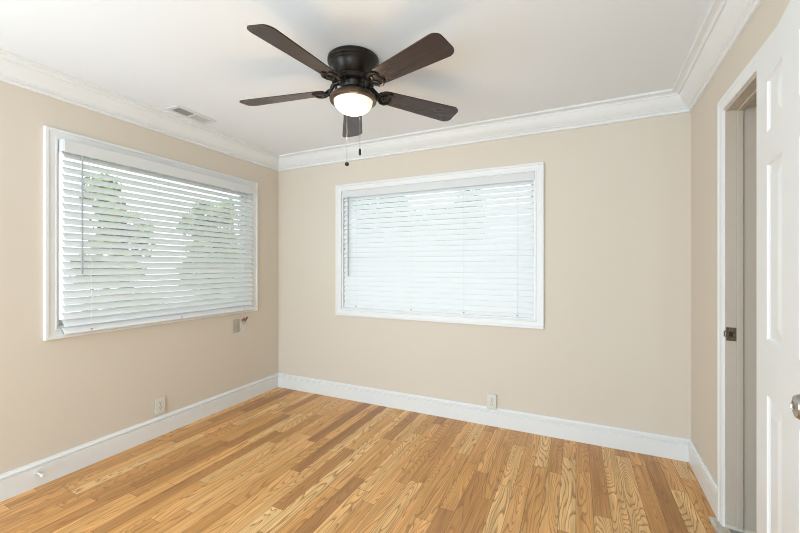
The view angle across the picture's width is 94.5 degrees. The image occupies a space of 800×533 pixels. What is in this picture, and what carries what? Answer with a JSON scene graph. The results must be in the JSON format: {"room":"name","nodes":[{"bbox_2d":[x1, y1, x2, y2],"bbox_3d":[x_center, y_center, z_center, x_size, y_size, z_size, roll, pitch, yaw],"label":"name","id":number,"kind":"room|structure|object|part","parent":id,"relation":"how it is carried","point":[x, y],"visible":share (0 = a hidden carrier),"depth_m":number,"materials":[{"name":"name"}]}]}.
{"room":"empty bedroom","nodes":[
{"label":"empty bedroom","id":0,"kind":"room"},
{"bbox_2d":[0,81,277,473],"bbox_3d":[-2.732,0.035,1.122,0.150,2.635,6.750,0,0,25],"label":"wall","id":1,"kind":"structure","parent":0,"point":[57,395],"depth_m":2.42,"materials":[{"name":"beige paint"}]},
{"bbox_2d":[34,470,45,477],"bbox_3d":[-2.110,1.221,2.171,0.078,0.028,0.028,0,0,25],"label":"door stop","id":2,"kind":"object","parent":1,"relation":"attached to","point":[38,472],"visible":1,"depth_m":2.17,"materials":[{"name":"white rubber"}]},
{"bbox_2d":[0,373,277,501],"bbox_3d":[-2.687,1.229,1.019,0.018,0.148,6.600,0,0,25],"label":"baseboard","id":3,"kind":"structure","parent":1,"relation":"attached to","point":[17,481],"depth_m":2.58,"materials":[{"name":"white paint"}]},
{"bbox_2d":[0,48,278,170],"bbox_3d":[-2.639,-1.097,0.997,0.122,0.130,6.600,0,0,25],"label":"crown molding","id":4,"kind":"structure","parent":1,"relation":"attached to","point":[16,70],"depth_m":2.54,"materials":[{"name":"white paint"}]},
{"bbox_2d":[43,126,257,340],"bbox_3d":[-1.857,-0.200,3.011,0.172,1.290,1.667,0,0,25],"label":"window","id":5,"kind":"structure","parent":1,"relation":"in","point":[52,326],"depth_m":2.28,"materials":[{"name":"white paint"}]},
{"bbox_3d":[-1.894,-0.200,3.028,0.040,1.142,1.519,0,0,25],"label":"sash","id":6,"kind":"part","parent":5,"relation":"part of","materials":[{"name":"white plastic"}]},
{"bbox_2d":[59,139,254,334],"bbox_3d":[-1.766,-0.179,2.962,0.066,1.205,1.514,0,0,25],"label":"window blind","id":7,"kind":"object","parent":5,"relation":"attached to","point":[222,268],"visible":1,"depth_m":2.73,"materials":[{"name":"white plastic"}]},
{"bbox_3d":[-2.020,-0.150,2.413,0.039,1.126,0.002,0,0,25],"label":"ladder cord","id":8,"kind":"part","parent":7,"relation":"part of","materials":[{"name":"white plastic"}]},
{"bbox_3d":[-1.769,0.401,2.963,0.045,0.044,1.498,0,0,25],"label":"rail","id":9,"kind":"part","parent":7,"relation":"part of","materials":[{"name":"white plastic"}]},
{"bbox_3d":[-1.770,-0.747,2.964,0.050,0.064,1.504,0,0,25],"label":"head rail","id":10,"kind":"part","parent":7,"relation":"part of","materials":[{"name":"white plastic"}]},
{"bbox_3d":[-1.503,-0.150,3.545,0.039,1.126,0.002,0,0,25],"label":"ladder cord","id":11,"kind":"part","parent":7,"relation":"part of","materials":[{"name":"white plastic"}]},
{"bbox_2d":[154,396,164,414],"bbox_3d":[-1.850,1.067,2.850,0.019,0.122,0.078,0,0,25],"label":"power outlet","id":12,"kind":"object","parent":1,"relation":"attached to","point":[159,403],"visible":1,"depth_m":2.84,"materials":[{"name":"beige plastic"}]},
{"bbox_2d":[233,319,238,332],"bbox_3d":[-1.554,0.565,3.512,0.008,0.124,0.070,0,0,25],"label":"wall plate","id":13,"kind":"object","parent":1,"relation":"attached to","point":[235,322],"visible":1,"depth_m":3.51,"materials":[{"name":"beige plastic"}]},
{"bbox_2d":[240,317,247,330],"bbox_3d":[-1.507,0.555,3.585,0.032,0.135,0.072,0,0,25],"label":"phone jack","id":14,"kind":"object","parent":1,"relation":"attached to","point":[242,321],"visible":1,"depth_m":3.58,"materials":[{"name":"beige plastic"}]},
{"bbox_2d":[0,0,712,154],"bbox_3d":[-1.094,-1.222,0.354,4.020,0.120,6.800,0,0,25],"label":"ceiling","id":15,"kind":"structure","parent":0,"point":[509,57],"depth_m":1.99,"materials":[{"name":"white paint"}]},
{"bbox_2d":[165,105,216,124],"bbox_3d":[-1.595,-1.152,2.837,0.155,0.020,0.327,0,0,25],"label":"ceiling vent","id":16,"kind":"object","parent":15,"relation":"in","point":[177,109],"visible":1,"depth_m":2.82,"materials":[{"name":"white metal"}]},
{"bbox_2d":[239,24,457,165],"bbox_3d":[-0.288,-0.876,2.045,1.309,0.572,1.267,0,0,25],"label":"ceiling fan","id":17,"kind":"object","parent":15,"relation":"hanging from","point":[353,68],"visible":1,"depth_m":1.98,"materials":[{"name":"brown wood"}]},
{"bbox_3d":[-0.676,-0.978,2.155,0.511,0.006,0.148,-2,13,10],"label":"blade","id":18,"kind":"part","parent":17,"relation":"part of","materials":[{"name":"brown wood"}]},
{"bbox_3d":[-0.461,-0.978,1.710,0.148,0.006,0.511,15,9,27],"label":"blade","id":19,"kind":"part","parent":17,"relation":"part of","materials":[{"name":"brown wood"}]},
{"bbox_3d":[-0.320,-0.978,2.496,0.148,0.006,0.511,-13,-1,-8],"label":"blade","id":20,"kind":"part","parent":17,"relation":"part of","materials":[{"name":"brown wood"}]},
{"bbox_3d":[-0.263,-0.893,2.080,0.218,0.074,0.218,0,0,25],"label":"lamp shade","id":21,"kind":"part","parent":17,"relation":"part of","materials":[{"name":"white glass"}]},
{"bbox_3d":[0.028,-0.978,1.777,0.148,0.006,0.511,18,-10,-43],"label":"blade","id":22,"kind":"part","parent":17,"relation":"part of","materials":[{"name":"brown wood"}]},
{"bbox_3d":[0.116,-0.978,2.263,0.511,0.006,0.148,3,-14,-26],"label":"blade","id":23,"kind":"part","parent":17,"relation":"part of","materials":[{"name":"brown wood"}]},
{"bbox_2d":[0,387,715,532],"bbox_3d":[-1.106,1.328,0.267,3.619,0.050,6.599,0,0,25],"label":"floor","id":24,"kind":"structure","parent":0,"point":[277,460],"depth_m":2.23,"materials":[{"name":"brown wood"}]},
{"bbox_2d":[708,516,730,532],"bbox_3d":[1.409,1.316,1.476,0.064,0.034,0.980,0,0,27],"label":"threshold","id":25,"kind":"object","parent":24,"relation":"on","point":[718,528],"visible":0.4,"depth_m":1.84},
{"bbox_2d":[278,112,690,438],"bbox_3d":[0.343,0.035,3.315,3.619,2.635,0.150,0,0,25],"label":"wall","id":26,"kind":"structure","parent":0,"point":[613,347],"depth_m":2.81,"materials":[{"name":"beige paint"}]},
{"bbox_2d":[335,162,543,328],"bbox_3d":[0.268,-0.162,3.339,1.936,1.290,0.172,0,0,25],"label":"window","id":27,"kind":"structure","parent":26,"relation":"in","point":[537,322],"depth_m":3.15,"materials":[{"name":"white paint"}]},
{"bbox_2d":[342,172,534,317],"bbox_3d":[0.251,-0.166,3.302,1.800,1.152,0.069,0,0,25],"label":"window blind","id":28,"kind":"object","parent":27,"relation":"attached to","point":[394,274],"visible":0.99,"depth_m":3.24,"materials":[{"name":"white plastic"}]},
{"bbox_3d":[0.253,0.386,3.306,1.784,0.049,0.039,0,0,25],"label":"rail","id":29,"kind":"part","parent":28,"relation":"part of","materials":[{"name":"white plastic"}]},
{"bbox_3d":[0.946,-0.147,2.976,0.002,1.089,0.028,0,0,25],"label":"ladder cord","id":30,"kind":"part","parent":28,"relation":"part of","materials":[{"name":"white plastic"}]},
{"bbox_3d":[0.286,-0.162,3.376,1.784,1.138,0.040,0,0,25],"label":"sash","id":31,"kind":"part","parent":27,"relation":"part of","materials":[{"name":"white plastic"}]},
{"bbox_2d":[278,89,688,171],"bbox_3d":[0.284,-1.097,3.193,3.619,0.130,0.122,0,0,25],"label":"crown molding","id":32,"kind":"structure","parent":26,"relation":"attached to","point":[666,102],"depth_m":2.94,"materials":[{"name":"white paint"}]},
{"bbox_2d":[278,373,690,461],"bbox_3d":[0.307,1.229,3.240,3.619,0.148,0.018,0,0,25],"label":"baseboard","id":33,"kind":"structure","parent":26,"relation":"attached to","point":[670,447],"depth_m":2.96,"materials":[{"name":"white paint"}]},
{"bbox_2d":[487,393,496,409],"bbox_3d":[0.751,1.103,3.028,0.078,0.122,0.019,0,0,25],"label":"power outlet","id":34,"kind":"object","parent":26,"relation":"attached to","point":[491,398],"visible":1,"depth_m":3.02,"materials":[{"name":"beige plastic"}]},
{"bbox_2d":[691,0,789,532],"bbox_3d":[0.532,0.035,-0.429,0.150,2.635,6.750,0,0,27],"label":"wall","id":35,"kind":"structure","parent":0,"point":[768,15],"depth_m":2.12,"materials":[{"name":"beige paint"}]},
{"bbox_2d":[688,440,716,517],"bbox_3d":[1.787,1.229,2.186,0.018,0.148,0.652,0,0,27],"label":"baseboard","id":36,"kind":"structure","parent":35,"relation":"attached to","point":[702,473],"depth_m":2.14,"materials":[{"name":"white paint"}]},
{"bbox_2d":[672,0,762,111],"bbox_3d":[0.377,-1.097,-0.433,0.122,0.130,6.600,0,0,27],"label":"crown molding","id":37,"kind":"structure","parent":35,"relation":"attached to","point":[725,21],"depth_m":1.83,"materials":[{"name":"white paint"}]},
{"bbox_2d":[717,28,775,531],"bbox_3d":[1.509,0.233,1.482,0.168,2.141,0.865,0,0,27],"label":"door frame","id":38,"kind":"structure","parent":35,"relation":"attached to","point":[736,125],"depth_m":1.82,"materials":[{"name":"white paint"}]},
{"bbox_3d":[1.631,0.334,1.829,0.048,0.066,0.005,0,0,25],"label":"strike plate","id":39,"kind":"part","parent":38,"relation":"part of","materials":[{"name":"gold metal"}]},
{"bbox_3d":[1.496,0.256,1.489,0.024,2.051,0.729,0,0,27],"label":"stop moulding","id":40,"kind":"part","parent":38,"relation":"part of","materials":[{"name":"beige paint"}]},
{"bbox_2d":[756,0,799,532],"bbox_3d":[0.989,0.313,0.908,0.169,1.956,0.745,0,0,34],"label":"door","id":41,"kind":"structure","parent":35,"relation":"in","point":[778,66],"depth_m":1.02,"materials":[{"name":"white paint"}]},
{"bbox_3d":[0.783,0.269,0.695,0.063,0.056,0.056,0,0,34],"label":"knob","id":42,"kind":"part","parent":41,"relation":"part of","materials":[{"name":"silver metal"}]},
{"label":"outside","id":43,"kind":"structure","parent":0,"visible":0},
{"bbox_3d":[-3.228,1.978,4.856,22.000,0.150,22.000,0,0,25],"label":"ground","id":44,"kind":"structure","parent":43,"visible":0},
{"bbox_2d":[70,172,164,310],"bbox_3d":[-4.464,0.234,5.926,1.177,3.448,1.235,0,0,25],"label":"tree","id":45,"kind":"object","parent":44,"relation":"on","point":[100,172],"visible":0.09,"depth_m":5.61,"materials":[{"name":"green plant"}]},
{"bbox_2d":[179,230,231,284],"bbox_3d":[-5.104,0.411,9.914,1.389,3.093,1.296,0,0,25],"label":"tree","id":46,"kind":"object","parent":44,"relation":"on","point":[199,230],"visible":0.02,"depth_m":9.58,"materials":[{"name":"green plant"}]},
{"bbox_2d":[176,198,238,300],"bbox_3d":[-3.738,0.286,7.281,1.330,3.343,1.289,0,0,25],"label":"tree","id":47,"kind":"object","parent":44,"relation":"on","point":[197,198],"visible":0.13,"depth_m":7.27,"materials":[{"name":"green plant"}]},
{"bbox_2d":[352,196,419,257],"bbox_3d":[-0.354,0.117,7.913,1.628,3.680,1.126,0,0,0],"label":"tree","id":48,"kind":"object","parent":44,"relation":"on","point":[400,196],"visible":0.02,"depth_m":7.73,"materials":[{"name":"green plant"}]},
{"bbox_2d":[420,189,487,256],"bbox_3d":[1.240,0.005,8.564,1.850,3.905,1.356,0,0,15],"label":"tree","id":49,"kind":"object","parent":44,"relation":"on","point":[478,189],"visible":0.02,"depth_m":8.50,"materials":[{"name":"green plant"}]},
{"bbox_2d":[443,189,496,261],"bbox_3d":[1.308,0.272,6.718,1.431,3.371,1.397,0,0,25],"label":"tree","id":50,"kind":"object","parent":44,"relation":"on","point":[477,189],"visible":0.02,"depth_m":6.60,"materials":[{"name":"green plant"}]},
{"bbox_3d":[1.308,-0.012,6.718,1.431,2.575,1.397,0,0,25],"label":"crown","id":51,"kind":"part","parent":50,"relation":"part of","materials":[{"name":"green plant"}]}
]}

